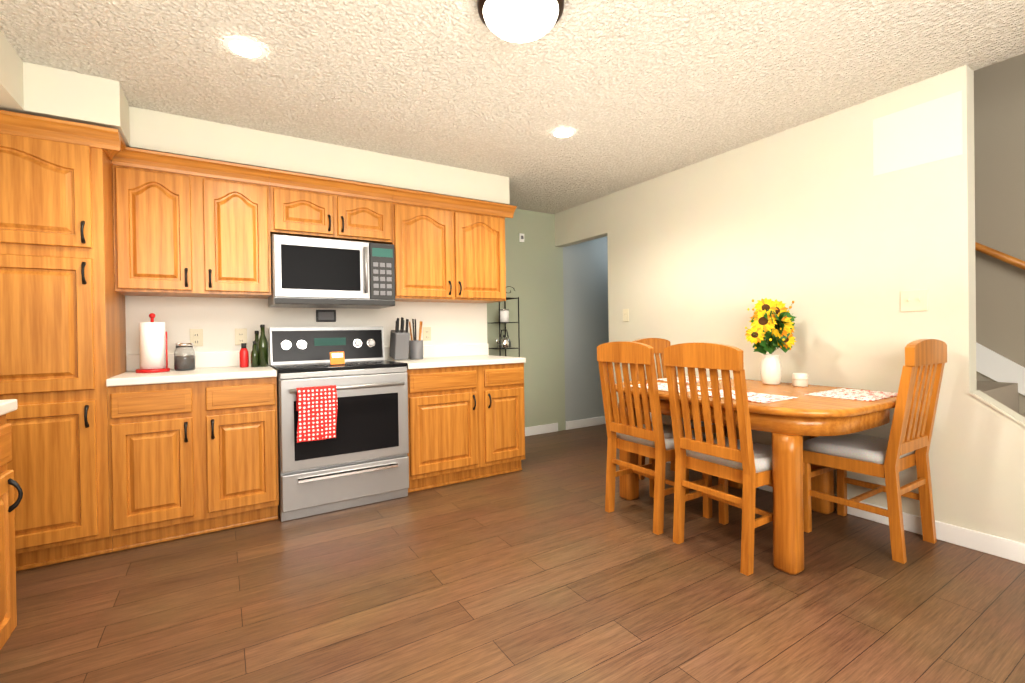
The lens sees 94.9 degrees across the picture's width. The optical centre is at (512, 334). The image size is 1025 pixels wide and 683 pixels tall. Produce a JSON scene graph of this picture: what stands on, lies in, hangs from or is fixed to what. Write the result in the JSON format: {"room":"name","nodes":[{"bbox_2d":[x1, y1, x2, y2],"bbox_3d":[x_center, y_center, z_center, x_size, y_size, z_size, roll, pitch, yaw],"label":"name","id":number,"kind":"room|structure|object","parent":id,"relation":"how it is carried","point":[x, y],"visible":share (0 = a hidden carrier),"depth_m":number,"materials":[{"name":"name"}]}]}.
{"room":"kitchen","nodes":[
{"label":"kitchen","id":0,"kind":"room"},
{"bbox_2d":[125,296,486,365],"bbox_3d":[-2.013,-0.078,3.485,3.850,2.420,0.560,-1,0,-32],"label":"backsplash","id":1,"kind":"structure","parent":0,"point":[218,321],"depth_m":3.31,"materials":[{"name":"white"}]},
{"bbox_2d":[112,147,270,298],"bbox_3d":[-1.964,-0.642,2.942,0.781,0.793,0.410,-1,0,-32],"label":"upper cabinet","id":2,"kind":"object","parent":1,"relation":"attached to","point":[186,226],"visible":1,"depth_m":2.79,"materials":[{"name":"brown wood"}]},
{"bbox_2d":[190,329,202,345],"bbox_3d":[-2.087,0.023,3.104,0.072,0.115,0.008,-1,0,-32],"label":"electrical outlet","id":3,"kind":"object","parent":1,"relation":"attached to","point":[196,337],"visible":0.96,"depth_m":3.10,"materials":[{"name":"beige plastic"}]},
{"bbox_2d":[235,328,246,344],"bbox_3d":[-1.870,0.019,3.239,0.072,0.115,0.008,-1,0,-32],"label":"electrical outlet","id":4,"kind":"object","parent":1,"relation":"attached to","point":[240,336],"visible":1,"depth_m":3.24,"materials":[{"name":"beige plastic"}]},
{"bbox_2d":[316,310,335,321],"bbox_3d":[-1.397,-0.137,3.524,0.140,0.090,0.014,-1,0,-32],"label":"electrical outlet","id":5,"kind":"object","parent":1,"relation":"attached to","point":[325,315],"visible":1,"depth_m":3.52,"materials":[{"name":"grey plastic"}]},
{"bbox_2d":[270,169,394,243],"bbox_3d":[-1.295,-0.859,3.358,0.800,0.383,0.410,-1,0,-32],"label":"upper cabinet","id":6,"kind":"object","parent":1,"relation":"attached to","point":[306,205],"visible":1,"depth_m":3.20,"materials":[{"name":"brown wood"}]},
{"bbox_2d":[268,234,394,308],"bbox_3d":[-1.275,-0.419,3.338,0.788,0.447,0.462,-1,0,-32],"label":"microwave","id":7,"kind":"object","parent":6,"relation":"attached to","point":[309,272],"visible":0.98,"depth_m":3.16,"materials":[{"name":"silver metal"}]},
{"bbox_2d":[423,327,430,340],"bbox_3d":[-0.719,-0.002,3.953,0.072,0.115,0.008,-1,0,-32],"label":"electrical outlet","id":8,"kind":"object","parent":1,"relation":"attached to","point":[426,333],"visible":0.96,"depth_m":3.95,"materials":[{"name":"beige plastic"}]},
{"bbox_2d":[390,188,516,302],"bbox_3d":[-0.509,-0.669,3.845,1.042,0.793,0.410,-1,0,-32],"label":"upper cabinet","id":9,"kind":"object","parent":1,"relation":"attached to","point":[449,249],"visible":0.98,"depth_m":3.67,"materials":[{"name":"brown wood"}]},
{"bbox_2d":[0,424,1024,682],"bbox_3d":[0.570,1.134,1.730,6.350,0.060,6.260,-1,0,-32],"label":"floor","id":10,"kind":"structure","parent":0,"point":[542,566],"depth_m":1.96,"materials":[{"name":"brown wood"}]},
{"bbox_2d":[0,407,22,649],"bbox_3d":[-1.864,0.707,1.279,0.622,0.872,0.442,-1,0,-32],"label":"base cabinet","id":11,"kind":"object","parent":10,"relation":"on","point":[8,604],"depth_m":1.56,"materials":[{"name":"brown wood"}]},
{"bbox_2d":[0,399,17,410],"bbox_3d":[-1.176,0.247,0.119,0.662,0.040,3.200,-1,0,-32],"label":"countertop","id":12,"kind":"structure","parent":11,"relation":"on","point":[4,404],"depth_m":1.58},
{"bbox_2d":[0,110,126,570],"bbox_3d":[-2.514,0.059,2.445,0.845,2.174,0.670,-1,0,-32],"label":"tall cabinet","id":13,"kind":"object","parent":10,"relation":"on","point":[62,333],"visible":0.96,"depth_m":2.30,"materials":[{"name":"brown wood"}]},
{"bbox_2d":[106,351,278,551],"bbox_3d":[-1.882,0.626,2.846,0.780,1.015,0.652,-1,0,-32],"label":"base cabinet","id":14,"kind":"object","parent":10,"relation":"on","point":[193,452],"visible":0.96,"depth_m":2.61,"materials":[{"name":"brown wood"}]},
{"bbox_2d":[136,313,169,372],"bbox_3d":[-2.151,0.050,2.811,0.164,0.351,0.164,-1,0,-32],"label":"paper towel holder","id":15,"kind":"object","parent":14,"relation":"on","point":[153,352],"visible":1,"depth_m":2.76,"materials":[{"name":"white paper"}]},
{"bbox_2d":[174,343,194,370],"bbox_3d":[-2.029,0.139,2.910,0.108,0.168,0.108,-1,0,-32],"label":"jar","id":16,"kind":"object","parent":14,"relation":"on","point":[184,356],"visible":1,"depth_m":2.87,"materials":[{"name":"clear glass"}]},
{"bbox_2d":[269,327,408,521],"bbox_3d":[-1.189,0.534,3.228,0.792,1.175,0.713,-1,0,-32],"label":"range","id":17,"kind":"object","parent":10,"relation":"on","point":[361,458],"visible":0.98,"depth_m":3.03,"materials":[{"name":"silver metal"}]},
{"bbox_2d":[296,385,337,442],"bbox_3d":[-1.175,0.475,2.827,0.232,0.318,0.048,-1,0,-32],"label":"hanging towel","id":18,"kind":"object","parent":17,"relation":"hanging from","point":[316,407],"visible":0.98,"depth_m":2.81,"materials":[{"name":"red fabric"}]},
{"bbox_2d":[330,351,344,364],"bbox_3d":[-1.160,0.159,3.113,0.090,0.085,0.029,-1,0,-32],"label":"card","id":19,"kind":"object","parent":17,"relation":"on","point":[337,358],"visible":1,"depth_m":3.11,"materials":[{"name":"paper"}]},
{"bbox_2d":[384,344,525,492],"bbox_3d":[-0.457,0.600,3.731,0.967,1.015,0.652,-1,0,-32],"label":"base cabinet","id":20,"kind":"object","parent":10,"relation":"on","point":[466,415],"visible":0.94,"depth_m":3.48,"materials":[{"name":"brown wood"}]},
{"bbox_2d":[489,286,519,356],"bbox_3d":[-0.093,0.314,4.699,0.232,1.564,0.272,-1,0,-32],"label":"wire rack","id":21,"kind":"object","parent":10,"relation":"on","point":[499,322],"visible":0.38,"depth_m":4.63,"materials":[{"name":"black metal"}]},
{"bbox_2d":[495,329,510,347],"bbox_3d":[-0.097,0.045,4.686,0.176,0.184,0.144,-1,0,-32],"label":"kettle","id":22,"kind":"object","parent":21,"relation":"on","point":[505,342],"visible":1,"depth_m":4.64,"materials":[{"name":"silver metal"}]},
{"bbox_2d":[500,309,508,321],"bbox_3d":[-0.087,-0.183,4.693,0.104,0.130,0.104,-1,0,-32],"label":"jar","id":23,"kind":"object","parent":21,"relation":"on","point":[504,315],"visible":0.81,"depth_m":4.65,"materials":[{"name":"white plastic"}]},
{"bbox_2d":[597,341,711,534],"bbox_3d":[0.852,0.566,2.849,0.512,1.055,0.456,-1,0,-32],"label":"chair","id":24,"kind":"object","parent":10,"relation":"on","point":[653,441],"visible":0.9,"depth_m":2.73,"materials":[{"name":"brown wood"}]},
{"bbox_2d":[632,338,726,493],"bbox_3d":[1.213,0.557,3.475,0.456,1.055,0.512,-1,0,-32],"label":"chair","id":25,"kind":"object","parent":10,"relation":"on","point":[659,345],"visible":0.06,"depth_m":3.62,"materials":[{"name":"brown wood"}]},
{"bbox_2d":[664,342,803,575],"bbox_3d":[1.124,0.565,2.411,0.512,1.055,0.456,-1,0,-32],"label":"chair","id":26,"kind":"object","parent":10,"relation":"on","point":[745,460],"visible":0.79,"depth_m":2.28,"materials":[{"name":"brown wood"}]},
{"bbox_2d":[615,377,896,574],"bbox_3d":[1.362,0.706,2.812,1.060,0.760,1.440,-1,0,-32],"label":"dining table","id":27,"kind":"object","parent":10,"relation":"on","point":[788,424],"visible":0.48,"depth_m":2.17,"materials":[{"name":"brown wood"}]},
{"bbox_2d":[630,382,710,392],"bbox_3d":[0.965,0.329,2.920,0.300,0.003,0.420,-1,0,-32],"label":"placemat","id":28,"kind":"object","parent":27,"relation":"on","point":[661,386],"depth_m":2.89,"materials":[{"name":"white fabric"}]},
{"bbox_2d":[657,376,721,382],"bbox_3d":[1.262,0.322,3.351,0.420,0.003,0.300,-1,0,-32],"label":"placemat","id":29,"kind":"object","parent":27,"relation":"on","point":[697,377],"depth_m":3.33,"materials":[{"name":"white fabric"}]},
{"bbox_2d":[689,389,797,402],"bbox_3d":[1.223,0.327,2.503,0.300,0.003,0.420,-1,0,-32],"label":"placemat","id":30,"kind":"object","parent":27,"relation":"on","point":[753,397],"depth_m":2.42,"materials":[{"name":"white fabric"}]},
{"bbox_2d":[760,354,781,384],"bbox_3d":[1.652,0.225,3.005,0.125,0.188,0.125,-1,0,-32],"label":"vase","id":31,"kind":"object","parent":27,"relation":"on","point":[770,369],"visible":1,"depth_m":2.96,"materials":[{"name":"beige ceramic"}]},
{"bbox_2d":[745,298,795,353],"bbox_3d":[1.662,-0.051,2.982,0.611,0.364,0.231,-1,0,-32],"label":"sunflowers","id":32,"kind":"object","parent":31,"relation":"in","point":[772,322],"visible":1,"depth_m":2.94,"materials":[{"name":"yellow plant"}]},
{"bbox_2d":[792,373,807,386],"bbox_3d":[1.761,0.280,2.878,0.086,0.078,0.086,-1,0,-32],"label":"candle jar","id":33,"kind":"object","parent":27,"relation":"on","point":[799,379],"visible":1,"depth_m":2.85,"materials":[{"name":"white glass"}]},
{"bbox_2d":[804,388,897,400],"bbox_3d":[1.817,0.318,2.495,0.420,0.003,0.300,-1,0,-32],"label":"placemat","id":34,"kind":"object","parent":27,"relation":"on","point":[857,394],"depth_m":2.48,"materials":[{"name":"white fabric"}]},
{"bbox_2d":[803,339,946,563],"bbox_3d":[1.902,0.552,2.498,0.456,1.055,0.512,-1,0,-32],"label":"chair","id":35,"kind":"object","parent":10,"relation":"on","point":[905,445],"visible":0.98,"depth_m":2.38,"materials":[{"name":"brown wood"}]},
{"bbox_2d":[977,381,1024,416],"bbox_3d":[2.522,0.213,3.007,0.856,1.710,2.428,-1,0,-32],"label":"stair","id":36,"kind":"structure","parent":10,"relation":"on","point":[1005,394],"depth_m":2.78,"materials":[{"name":"beige carpet"}]},
{"bbox_2d":[0,0,1024,213],"bbox_3d":[0.534,-1.345,1.716,6.350,0.060,6.260,-1,0,-32],"label":"ceiling","id":37,"kind":"structure","parent":0,"point":[633,92],"depth_m":2.31,"materials":[{"name":"beige paint"}]},
{"bbox_2d":[0,30,23,109],"bbox_3d":[-1.386,-1.162,-0.135,0.929,0.227,4.920,-1,0,-32],"label":"soffit beam","id":38,"kind":"structure","parent":37,"relation":"attached to","point":[11,79],"depth_m":2.08,"materials":[{"name":"beige paint"}]},
{"bbox_2d":[0,62,129,160],"bbox_3d":[-2.711,-1.156,2.331,1.279,0.227,0.669,-1,0,-32],"label":"soffit beam","id":39,"kind":"structure","parent":37,"relation":"attached to","point":[56,93],"depth_m":2.29,"materials":[{"name":"beige paint"}]},
{"bbox_2d":[223,37,265,58],"bbox_3d":[-1.205,-1.287,2.119,0.170,0.006,0.170,-1,0,-32],"label":"recessed light","id":40,"kind":"object","parent":37,"relation":"in","point":[244,47],"visible":1,"depth_m":2.12,"materials":[{"name":"white plastic"}]},
{"bbox_2d":[129,106,509,204],"bbox_3d":[-1.185,-1.186,3.455,2.500,0.227,0.369,-1,0,-32],"label":"soffit beam","id":41,"kind":"structure","parent":37,"relation":"attached to","point":[157,131],"depth_m":3.10,"materials":[{"name":"beige paint"}]},
{"bbox_2d":[477,0,563,42],"bbox_3d":[0.033,-1.249,1.852,0.344,0.118,0.344,-1,0,-32],"label":"dome ceiling light","id":42,"kind":"object","parent":37,"relation":"attached to","point":[519,21],"visible":1,"depth_m":1.81,"materials":[{"name":"white glass"}]},
{"bbox_2d":[550,127,575,137],"bbox_3d":[0.333,-1.315,3.074,0.170,0.006,0.170,-1,0,-32],"label":"recessed light","id":43,"kind":"object","parent":37,"relation":"in","point":[564,132],"visible":1,"depth_m":3.08,"materials":[{"name":"white plastic"}]},
{"bbox_2d":[487,209,608,430],"bbox_3d":[0.563,-0.127,5.355,2.500,2.420,0.100,-1,0,-32],"label":"wall","id":44,"kind":"structure","parent":0,"point":[561,293],"depth_m":5.23,"materials":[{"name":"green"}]},
{"bbox_2d":[519,233,523,241],"bbox_3d":[0.098,-1.023,4.996,0.060,0.090,0.024,-1,0,-32],"label":"detector","id":45,"kind":"object","parent":44,"relation":"attached to","point":[521,237],"visible":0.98,"depth_m":4.98,"materials":[{"name":"white plastic"}]},
{"bbox_2d":[525,423,557,435],"bbox_3d":[0.028,1.046,4.952,1.128,0.095,0.014,-1,0,-32],"label":"baseboard","id":46,"kind":"structure","parent":44,"relation":"attached to","point":[547,428],"depth_m":5.12,"materials":[{"name":"white wood"}]},
{"bbox_2d":[566,416,605,429],"bbox_3d":[1.090,1.026,5.612,1.149,0.095,0.014,-1,0,-32],"label":"baseboard","id":47,"kind":"structure","parent":44,"relation":"attached to","point":[581,423],"depth_m":5.45,"materials":[{"name":"white wood"}]},
{"bbox_2d":[555,53,1024,542],"bbox_3d":[2.142,-1.225,2.655,0.110,4.600,6.160,-1,0,-32],"label":"wall","id":48,"kind":"structure","parent":0,"point":[828,233],"depth_m":2.87,"materials":[{"name":"beige paint"}]},
{"bbox_2d":[623,309,628,321],"bbox_3d":[1.042,-0.174,4.339,0.016,0.115,0.072,-1,0,-32],"label":"light switch","id":49,"kind":"object","parent":48,"relation":"attached to","point":[625,315],"visible":1,"depth_m":4.34,"materials":[{"name":"beige plastic"}]},
{"bbox_2d":[667,461,1024,563],"bbox_3d":[1.874,1.030,3.037,0.014,0.095,3.547,-1,0,-32],"label":"baseboard","id":50,"kind":"structure","parent":48,"relation":"attached to","point":[1008,549],"depth_m":2.38,"materials":[{"name":"white"}]},
{"bbox_2d":[900,289,927,311],"bbox_3d":[2.162,-0.180,2.535,0.016,0.115,0.118,-1,0,-32],"label":"double light switch","id":51,"kind":"object","parent":48,"relation":"attached to","point":[913,300],"visible":1,"depth_m":2.53,"materials":[{"name":"beige plastic"}]},
{"bbox_2d":[873,90,962,175],"bbox_3d":[2.160,-1.064,2.525,0.002,0.320,0.380,-1,0,-32],"label":"access panel","id":52,"kind":"object","parent":48,"relation":"attached to","point":[926,132],"depth_m":2.51,"materials":[{"name":"beige paint"}]},
{"bbox_2d":[969,390,1024,426],"bbox_3d":[2.632,0.679,1.924,0.122,0.787,1.094,-1,0,-32],"label":"trim","id":53,"kind":"structure","parent":48,"relation":"attached to","point":[999,407],"depth_m":2.29,"materials":[{"name":"white wood"}]},
{"bbox_2d":[974,109,1024,414],"bbox_3d":[3.201,-0.151,2.812,0.100,2.420,5.116,-1,0,-32],"label":"wall","id":54,"kind":"structure","parent":0,"point":[999,149],"depth_m":2.94,"materials":[{"name":"beige paint"}]},
{"bbox_2d":[975,242,1024,269],"bbox_3d":[2.862,-0.688,3.151,0.102,1.817,2.534,-1,0,-32],"label":"handrail","id":55,"kind":"object","parent":54,"relation":"attached to","point":[1002,256],"depth_m":2.88,"materials":[{"name":"brown wood"}]},
{"bbox_2d":[976,342,1024,395],"bbox_3d":[2.960,0.056,3.091,0.016,2.010,2.708,-1,0,-32],"label":"trim","id":56,"kind":"structure","parent":54,"relation":"attached to","point":[993,365],"depth_m":2.94,"materials":[{"name":"white wood"}]}
]}

